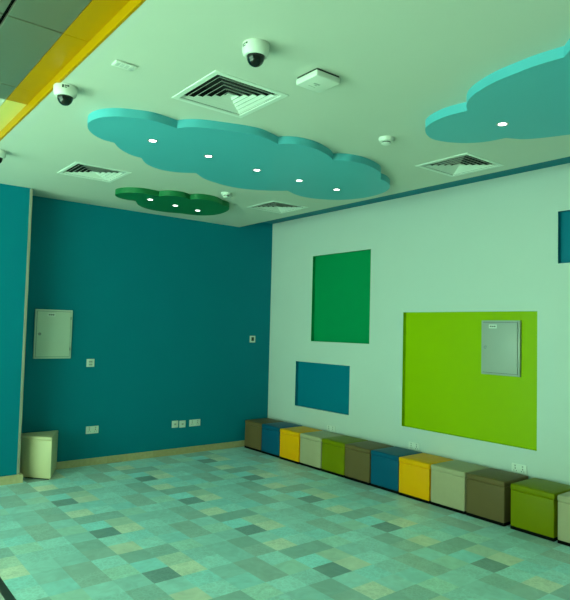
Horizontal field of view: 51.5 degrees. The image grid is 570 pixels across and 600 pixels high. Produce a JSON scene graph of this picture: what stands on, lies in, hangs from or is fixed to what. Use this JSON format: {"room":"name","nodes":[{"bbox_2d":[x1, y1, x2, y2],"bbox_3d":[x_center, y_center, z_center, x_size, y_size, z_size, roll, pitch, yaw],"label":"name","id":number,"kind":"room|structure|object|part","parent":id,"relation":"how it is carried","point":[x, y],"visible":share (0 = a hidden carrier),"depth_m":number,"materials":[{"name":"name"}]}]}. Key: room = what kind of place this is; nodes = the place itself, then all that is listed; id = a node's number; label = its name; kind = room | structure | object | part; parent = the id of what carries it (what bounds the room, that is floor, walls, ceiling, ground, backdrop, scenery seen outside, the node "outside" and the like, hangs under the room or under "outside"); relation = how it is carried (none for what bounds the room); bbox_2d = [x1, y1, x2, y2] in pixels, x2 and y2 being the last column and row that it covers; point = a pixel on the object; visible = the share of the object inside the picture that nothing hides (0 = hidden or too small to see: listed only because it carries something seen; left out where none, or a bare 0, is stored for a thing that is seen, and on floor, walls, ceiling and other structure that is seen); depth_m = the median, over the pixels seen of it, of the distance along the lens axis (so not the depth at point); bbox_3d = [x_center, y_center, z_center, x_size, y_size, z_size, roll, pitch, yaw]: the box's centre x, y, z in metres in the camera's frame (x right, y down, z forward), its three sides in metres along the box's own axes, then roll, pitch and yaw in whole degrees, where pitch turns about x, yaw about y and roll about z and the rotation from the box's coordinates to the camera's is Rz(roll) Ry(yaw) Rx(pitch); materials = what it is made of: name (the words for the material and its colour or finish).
{"room":"children's playroom","nodes":[
{"label":"children's playroom","id":0,"kind":"room"},
{"bbox_2d":[0,577,15,599],"bbox_3d":[-0.334,1.786,1.871,0.053,0.102,9.640,4,-4,-38],"label":"trim","id":1,"kind":"structure","parent":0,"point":[5,592],"depth_m":3.61,"materials":[{"name":"grey"}]},
{"bbox_2d":[0,183,32,476],"bbox_3d":[-5.028,0.183,4.653,5.543,3.140,0.489,4,-4,-38],"label":"wall","id":2,"kind":"structure","parent":0,"point":[15,201],"depth_m":6.10,"materials":[{"name":"teal paint"}]},
{"bbox_3d":[-2.726,0.312,6.183,0.027,2.983,0.039,4,-4,-38],"label":"corner trim","id":3,"kind":"part","parent":2,"relation":"part of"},
{"bbox_2d":[0,0,90,98],"bbox_3d":[-2.113,-1.528,0.562,4.880,0.050,9.640,4,-4,-38],"label":"ceiling","id":4,"kind":"structure","parent":0,"point":[29,29],"depth_m":2.99,"materials":[{"name":"metal"}]},
{"bbox_2d":[21,196,272,461],"bbox_3d":[-1.622,0.379,7.576,3.720,3.210,0.120,4,-4,-38],"label":"wall","id":5,"kind":"structure","parent":0,"point":[167,310],"depth_m":7.40,"materials":[{"name":"teal paint"}]},
{"bbox_2d":[33,309,72,358],"bbox_3d":[-2.618,0.385,6.684,0.412,0.552,0.042,4,-4,-38],"label":"electrical panel","id":6,"kind":"object","parent":5,"relation":"attached to","point":[52,328],"visible":1,"depth_m":6.67,"materials":[{"name":"metal"}]},
{"bbox_2d":[86,359,94,366],"bbox_3d":[-2.288,0.740,6.954,0.092,0.092,0.014,4,-4,-38],"label":"light switch","id":7,"kind":"object","parent":5,"relation":"attached to","point":[90,362],"visible":1,"depth_m":6.95,"materials":[{"name":"white plastic"}]},
{"bbox_2d":[86,426,98,433],"bbox_3d":[-2.265,1.526,6.948,0.150,0.086,0.014,4,-4,-38],"label":"power socket","id":8,"kind":"object","parent":5,"relation":"attached to","point":[89,429],"visible":1,"depth_m":6.94,"materials":[{"name":"white plastic"}]},
{"bbox_2d":[0,440,244,485],"bbox_3d":[-1.769,1.915,7.088,4.160,0.086,0.392,4,-4,-38],"label":"baseboard","id":9,"kind":"structure","parent":5,"relation":"attached to","point":[192,449],"depth_m":7.23,"materials":[{"name":"wood"}]},
{"bbox_2d":[172,421,177,427],"bbox_3d":[-1.417,1.601,7.618,0.088,0.088,0.011,4,-4,-38],"label":"outlet","id":10,"kind":"object","parent":5,"relation":"attached to","point":[174,423],"visible":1,"depth_m":7.61,"materials":[{"name":"white plastic"}]},
{"bbox_2d":[179,420,185,427],"bbox_3d":[-1.333,1.612,7.685,0.088,0.088,0.011,4,-4,-38],"label":"outlet","id":11,"kind":"object","parent":5,"relation":"attached to","point":[181,423],"visible":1,"depth_m":7.68,"materials":[{"name":"white plastic"}]},
{"bbox_2d":[189,419,199,426],"bbox_3d":[-1.189,1.619,7.796,0.165,0.086,0.014,4,-4,-38],"label":"power socket","id":12,"kind":"object","parent":5,"relation":"attached to","point":[196,422],"visible":1,"depth_m":7.79,"materials":[{"name":"white plastic"}]},
{"bbox_2d":[250,336,254,341],"bbox_3d":[-0.462,0.556,8.407,0.094,0.094,0.012,4,-4,-38],"label":"thermostat","id":13,"kind":"object","parent":5,"relation":"attached to","point":[252,338],"visible":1,"depth_m":8.40,"materials":[{"name":"white plastic"}]},
{"bbox_2d":[0,0,569,226],"bbox_3d":[1.341,-1.353,3.517,4.230,0.282,10.000,4,-4,-38],"label":"ceiling","id":14,"kind":"structure","parent":0,"point":[397,63],"depth_m":3.41,"materials":[{"name":"paint"}]},
{"bbox_2d":[0,149,5,162],"bbox_3d":[-2.389,-1.183,4.899,0.136,0.114,0.137,2,-3,-18],"label":"dome camera","id":15,"kind":"object","parent":14,"relation":"attached to","point":[2,152],"visible":1,"depth_m":4.88,"materials":[{"name":"white plastic"}]},
{"bbox_2d":[53,83,77,105],"bbox_3d":[-1.319,-1.223,3.546,0.136,0.114,0.137,2,-3,-18],"label":"dome camera","id":16,"kind":"object","parent":14,"relation":"attached to","point":[65,93],"visible":1,"depth_m":3.51,"materials":[{"name":"white plastic"}]},
{"bbox_2d":[0,0,145,140],"bbox_3d":[-0.255,-1.365,2.023,0.143,0.078,9.635,4,-4,-38],"label":"trim","id":17,"kind":"structure","parent":14,"relation":"attached to","point":[99,19],"depth_m":3.22,"materials":[{"name":"yellow paint"}]},
{"bbox_2d":[57,162,131,182],"bbox_3d":[-1.786,-1.244,5.533,0.520,0.115,0.520,4,-4,-38],"label":"ceiling vent","id":18,"kind":"object","parent":14,"relation":"in","point":[76,169],"visible":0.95,"depth_m":5.59,"materials":[{"name":"white metal"}]},
{"bbox_2d":[111,60,137,71],"bbox_3d":[-0.875,-1.277,3.223,0.124,0.011,0.072,4,-4,-38],"label":"ceiling plate","id":19,"kind":"object","parent":14,"relation":"attached to","point":[117,63],"visible":1,"depth_m":3.21,"materials":[{"name":"white plastic"}]},
{"bbox_2d":[115,187,228,215],"bbox_3d":[-1.250,-1.097,6.603,1.346,0.057,0.958,4,-4,-38],"label":"cloud","id":20,"kind":"object","parent":14,"relation":"attached to","point":[163,201],"visible":0.99,"depth_m":6.44,"materials":[{"name":"green paint"}]},
{"bbox_2d":[221,192,231,197],"bbox_3d":[-0.620,-1.104,6.229,0.112,0.048,0.112,4,-4,-38],"label":"smoke detector","id":21,"kind":"object","parent":14,"relation":"attached to","point":[224,194],"visible":1,"depth_m":6.20,"materials":[{"name":"white plastic"}]},
{"bbox_2d":[171,70,288,117],"bbox_3d":[-0.339,-1.302,3.626,0.520,0.115,0.520,4,-4,-38],"label":"ceiling vent","id":22,"kind":"object","parent":14,"relation":"in","point":[227,93],"visible":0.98,"depth_m":3.70,"materials":[{"name":"white metal"}]},
{"bbox_2d":[87,108,389,199],"bbox_3d":[-0.243,-1.150,5.002,2.953,0.057,1.460,4,-4,-38],"label":"cloud","id":23,"kind":"object","parent":14,"relation":"attached to","point":[182,145],"visible":1,"depth_m":4.69,"materials":[{"name":"teal paint"}]},
{"bbox_2d":[147,139,157,142],"bbox_3d":[-0.974,-1.171,4.351,0.080,0.004,0.080,4,-4,-38],"label":"recessed light","id":24,"kind":"object","parent":23,"relation":"attached to","point":[148,140],"visible":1,"depth_m":4.34,"materials":[{"name":"white"}]},
{"bbox_2d":[242,38,268,66],"bbox_3d":[-0.147,-1.223,2.956,0.137,0.114,0.136,4,-4,-36],"label":"dome camera","id":25,"kind":"object","parent":14,"relation":"attached to","point":[255,50],"visible":1,"depth_m":2.91,"materials":[{"name":"white plastic"}]},
{"bbox_2d":[247,200,308,213],"bbox_3d":[-0.085,-1.134,6.891,0.520,0.115,0.520,4,-4,-38],"label":"ceiling vent","id":26,"kind":"object","parent":14,"relation":"in","point":[271,206],"visible":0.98,"depth_m":6.92,"materials":[{"name":"white metal"}]},
{"bbox_2d":[296,68,339,92],"bbox_3d":[0.186,-1.229,3.314,0.176,0.045,0.180,4,-4,-38],"label":"wireless access point","id":27,"kind":"object","parent":14,"relation":"attached to","point":[318,80],"visible":1,"depth_m":3.28,"materials":[{"name":"white plastic"}]},
{"bbox_2d":[379,136,393,145],"bbox_3d":[0.742,-1.163,4.333,0.112,0.048,0.112,4,-4,-38],"label":"smoke detector","id":28,"kind":"object","parent":14,"relation":"attached to","point":[384,140],"visible":1,"depth_m":4.30,"materials":[{"name":"white plastic"}]},
{"bbox_2d":[416,152,503,176],"bbox_3d":[1.472,-1.189,4.991,0.520,0.115,0.520,4,-4,-38],"label":"ceiling vent","id":29,"kind":"object","parent":14,"relation":"in","point":[465,163],"visible":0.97,"depth_m":5.04,"materials":[{"name":"white metal"}]},
{"bbox_2d":[425,39,569,142],"bbox_3d":[1.696,-1.182,3.361,1.351,0.057,2.064,4,-4,-38],"label":"cloud","id":30,"kind":"object","parent":14,"relation":"attached to","point":[531,94],"visible":1,"depth_m":3.53,"materials":[{"name":"teal paint"}]},
{"bbox_2d":[496,122,508,125],"bbox_3d":[1.407,-1.137,3.823,0.080,0.004,0.080,4,-4,-38],"label":"recessed light","id":31,"kind":"object","parent":30,"relation":"attached to","point":[499,123],"visible":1,"depth_m":3.82,"materials":[{"name":"white"}]},
{"bbox_2d":[0,446,569,599],"bbox_3d":[1.222,1.901,3.392,4.282,0.100,10.100,4,-4,-38],"label":"floor","id":32,"kind":"structure","parent":0,"point":[237,523],"depth_m":4.62,"materials":[{"name":"tile"}]},
{"bbox_2d":[20,430,57,479],"bbox_3d":[-2.613,1.679,6.381,0.433,0.446,0.424,4,-4,-38],"label":"stool","id":33,"kind":"object","parent":32,"relation":"on","point":[38,455],"visible":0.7,"depth_m":6.27,"materials":[{"name":"beige"}]},
{"bbox_2d":[244,418,283,451],"bbox_3d":[-0.286,1.854,8.168,0.400,0.390,0.388,4,-4,-38],"label":"ottoman","id":34,"kind":"object","parent":32,"relation":"on","point":[253,427],"visible":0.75,"depth_m":8.06,"materials":[{"name":"brown"}]},
{"bbox_3d":[-0.282,1.690,8.176,0.400,0.062,0.388,4,-4,-38],"label":"lid","id":35,"kind":"part","parent":34,"relation":"part of","materials":[{"name":"brown leather"}]},
{"bbox_2d":[261,422,301,457],"bbox_3d":[-0.042,1.845,7.859,0.400,0.390,0.388,4,-4,-38],"label":"ottoman","id":36,"kind":"object","parent":32,"relation":"on","point":[271,432],"visible":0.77,"depth_m":7.74,"materials":[{"name":"blue leather"}]},
{"bbox_3d":[-0.038,1.681,7.867,0.400,0.062,0.388,4,-4,-38],"label":"lid","id":37,"kind":"part","parent":36,"relation":"part of","materials":[{"name":"blue leather"}]},
{"bbox_2d":[279,426,321,463],"bbox_3d":[0.203,1.835,7.530,0.400,0.390,0.388,4,-4,-38],"label":"ottoman","id":38,"kind":"object","parent":32,"relation":"on","point":[290,437],"visible":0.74,"depth_m":7.41,"materials":[{"name":"yellow leather"}]},
{"bbox_3d":[0.207,1.671,7.538,0.400,0.062,0.388,4,-4,-38],"label":"lid","id":39,"kind":"part","parent":38,"relation":"part of","materials":[{"name":"yellow leather"}]},
{"bbox_2d":[300,431,344,470],"bbox_3d":[0.455,1.826,7.225,0.400,0.390,0.388,4,-4,-38],"label":"ottoman","id":40,"kind":"object","parent":32,"relation":"on","point":[310,442],"visible":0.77,"depth_m":7.11,"materials":[{"name":"grey leather"}]},
{"bbox_3d":[0.459,1.662,7.233,0.400,0.062,0.388,4,-4,-38],"label":"lid","id":41,"kind":"part","parent":40,"relation":"part of","materials":[{"name":"beige leather"}]},
{"bbox_2d":[321,435,367,477],"bbox_3d":[0.701,1.817,6.920,0.400,0.390,0.388,4,-4,-38],"label":"ottoman","id":42,"kind":"object","parent":32,"relation":"on","point":[333,448],"visible":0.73,"depth_m":6.81,"materials":[{"name":"green leather"}]},
{"bbox_3d":[0.705,1.653,6.928,0.400,0.062,0.388,4,-4,-38],"label":"lid","id":43,"kind":"part","parent":42,"relation":"part of","materials":[{"name":"green leather"}]},
{"bbox_2d":[344,441,393,484],"bbox_3d":[0.943,1.808,6.614,0.400,0.390,0.388,4,-4,-38],"label":"ottoman","id":44,"kind":"object","parent":32,"relation":"on","point":[357,454],"visible":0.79,"depth_m":6.50,"materials":[{"name":"brown"}]},
{"bbox_3d":[0.947,1.645,6.622,0.400,0.062,0.388,4,-4,-38],"label":"lid","id":45,"kind":"part","parent":44,"relation":"part of","materials":[{"name":"brown leather"}]},
{"bbox_2d":[370,446,421,493],"bbox_3d":[1.190,1.799,6.308,0.400,0.390,0.388,4,-4,-38],"label":"ottoman","id":46,"kind":"object","parent":32,"relation":"on","point":[384,461],"visible":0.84,"depth_m":6.19,"materials":[{"name":"blue leather"}]},
{"bbox_3d":[1.194,1.636,6.316,0.400,0.062,0.388,4,-4,-38],"label":"lid","id":47,"kind":"part","parent":46,"relation":"part of","materials":[{"name":"blue leather"}]},
{"bbox_2d":[398,453,452,503],"bbox_3d":[1.429,1.790,5.989,0.400,0.390,0.388,4,-4,-38],"label":"ottoman","id":48,"kind":"object","parent":32,"relation":"on","point":[414,470],"visible":0.79,"depth_m":5.87,"materials":[{"name":"yellow leather"}]},
{"bbox_3d":[1.433,1.626,5.997,0.400,0.062,0.388,4,-4,-38],"label":"lid","id":49,"kind":"part","parent":48,"relation":"part of","materials":[{"name":"yellow leather"}]},
{"bbox_2d":[430,460,488,513],"bbox_3d":[1.679,1.781,5.682,0.400,0.390,0.388,4,-4,-38],"label":"ottoman","id":50,"kind":"object","parent":32,"relation":"on","point":[448,479],"visible":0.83,"depth_m":5.57,"materials":[{"name":"grey leather"}]},
{"bbox_3d":[1.684,1.617,5.691,0.400,0.062,0.388,4,-4,-38],"label":"lid","id":51,"kind":"part","parent":50,"relation":"part of","materials":[{"name":"beige leather"}]},
{"bbox_2d":[466,468,527,526],"bbox_3d":[1.926,1.772,5.370,0.400,0.390,0.388,4,-4,-38],"label":"ottoman","id":52,"kind":"object","parent":32,"relation":"on","point":[488,491],"visible":0.88,"depth_m":5.24,"materials":[{"name":"brown leather"}]},
{"bbox_3d":[1.930,1.608,5.378,0.400,0.062,0.388,4,-4,-38],"label":"lid","id":53,"kind":"part","parent":52,"relation":"part of","materials":[{"name":"brown leather"}]},
{"bbox_2d":[510,478,569,541],"bbox_3d":[2.199,1.762,5.025,0.400,0.390,0.388,4,-4,-38],"label":"ottoman","id":54,"kind":"object","parent":32,"relation":"on","point":[534,502],"visible":0.94,"depth_m":4.90,"materials":[{"name":"green leather"}]},
{"bbox_3d":[2.203,1.598,5.033,0.400,0.062,0.388,4,-4,-38],"label":"lid","id":55,"kind":"part","parent":54,"relation":"part of","materials":[{"name":"green leather"}]},
{"bbox_2d":[557,491,569,546],"bbox_3d":[2.453,1.752,4.704,0.400,0.390,0.388,4,-4,-38],"label":"ottoman","id":56,"kind":"object","parent":32,"relation":"on","point":[563,499],"visible":1,"depth_m":4.69,"materials":[{"name":"grey leather"}]},
{"bbox_3d":[2.458,1.588,4.712,0.400,0.062,0.388,4,-4,-38],"label":"lid","id":57,"kind":"part","parent":56,"relation":"part of","materials":[{"name":"beige leather"}]},
{"bbox_2d":[268,163,569,484],"bbox_3d":[2.890,0.354,4.769,0.120,3.210,10.120,4,-4,-38],"label":"wall","id":58,"kind":"structure","parent":0,"point":[378,310],"depth_m":6.34,"materials":[{"name":"white paint"}]},
{"bbox_2d":[327,425,334,432],"bbox_3d":[0.581,1.632,7.483,0.014,0.086,0.150,4,-4,-38],"label":"power socket","id":59,"kind":"object","parent":58,"relation":"attached to","point":[330,428],"visible":0.87,"depth_m":7.48,"materials":[{"name":"white plastic"}]},
{"bbox_2d":[408,441,419,451],"bbox_3d":[1.406,1.596,6.441,0.014,0.086,0.150,4,-4,-38],"label":"power socket","id":60,"kind":"object","parent":58,"relation":"attached to","point":[414,446],"visible":0.92,"depth_m":6.43,"materials":[{"name":"white plastic"}]},
{"bbox_2d":[481,320,520,376],"bbox_3d":[2.084,0.463,5.721,0.050,0.530,0.410,4,-4,-38],"label":"electrical panel","id":61,"kind":"object","parent":58,"relation":"attached to","point":[501,339],"visible":1,"depth_m":5.70,"materials":[{"name":"grey metal"}]},
{"bbox_2d":[512,463,526,474],"bbox_3d":[2.168,1.566,5.476,0.014,0.086,0.150,4,-4,-38],"label":"power socket","id":62,"kind":"object","parent":58,"relation":"attached to","point":[516,468],"visible":0.98,"depth_m":5.47,"materials":[{"name":"white plastic"}]}
]}

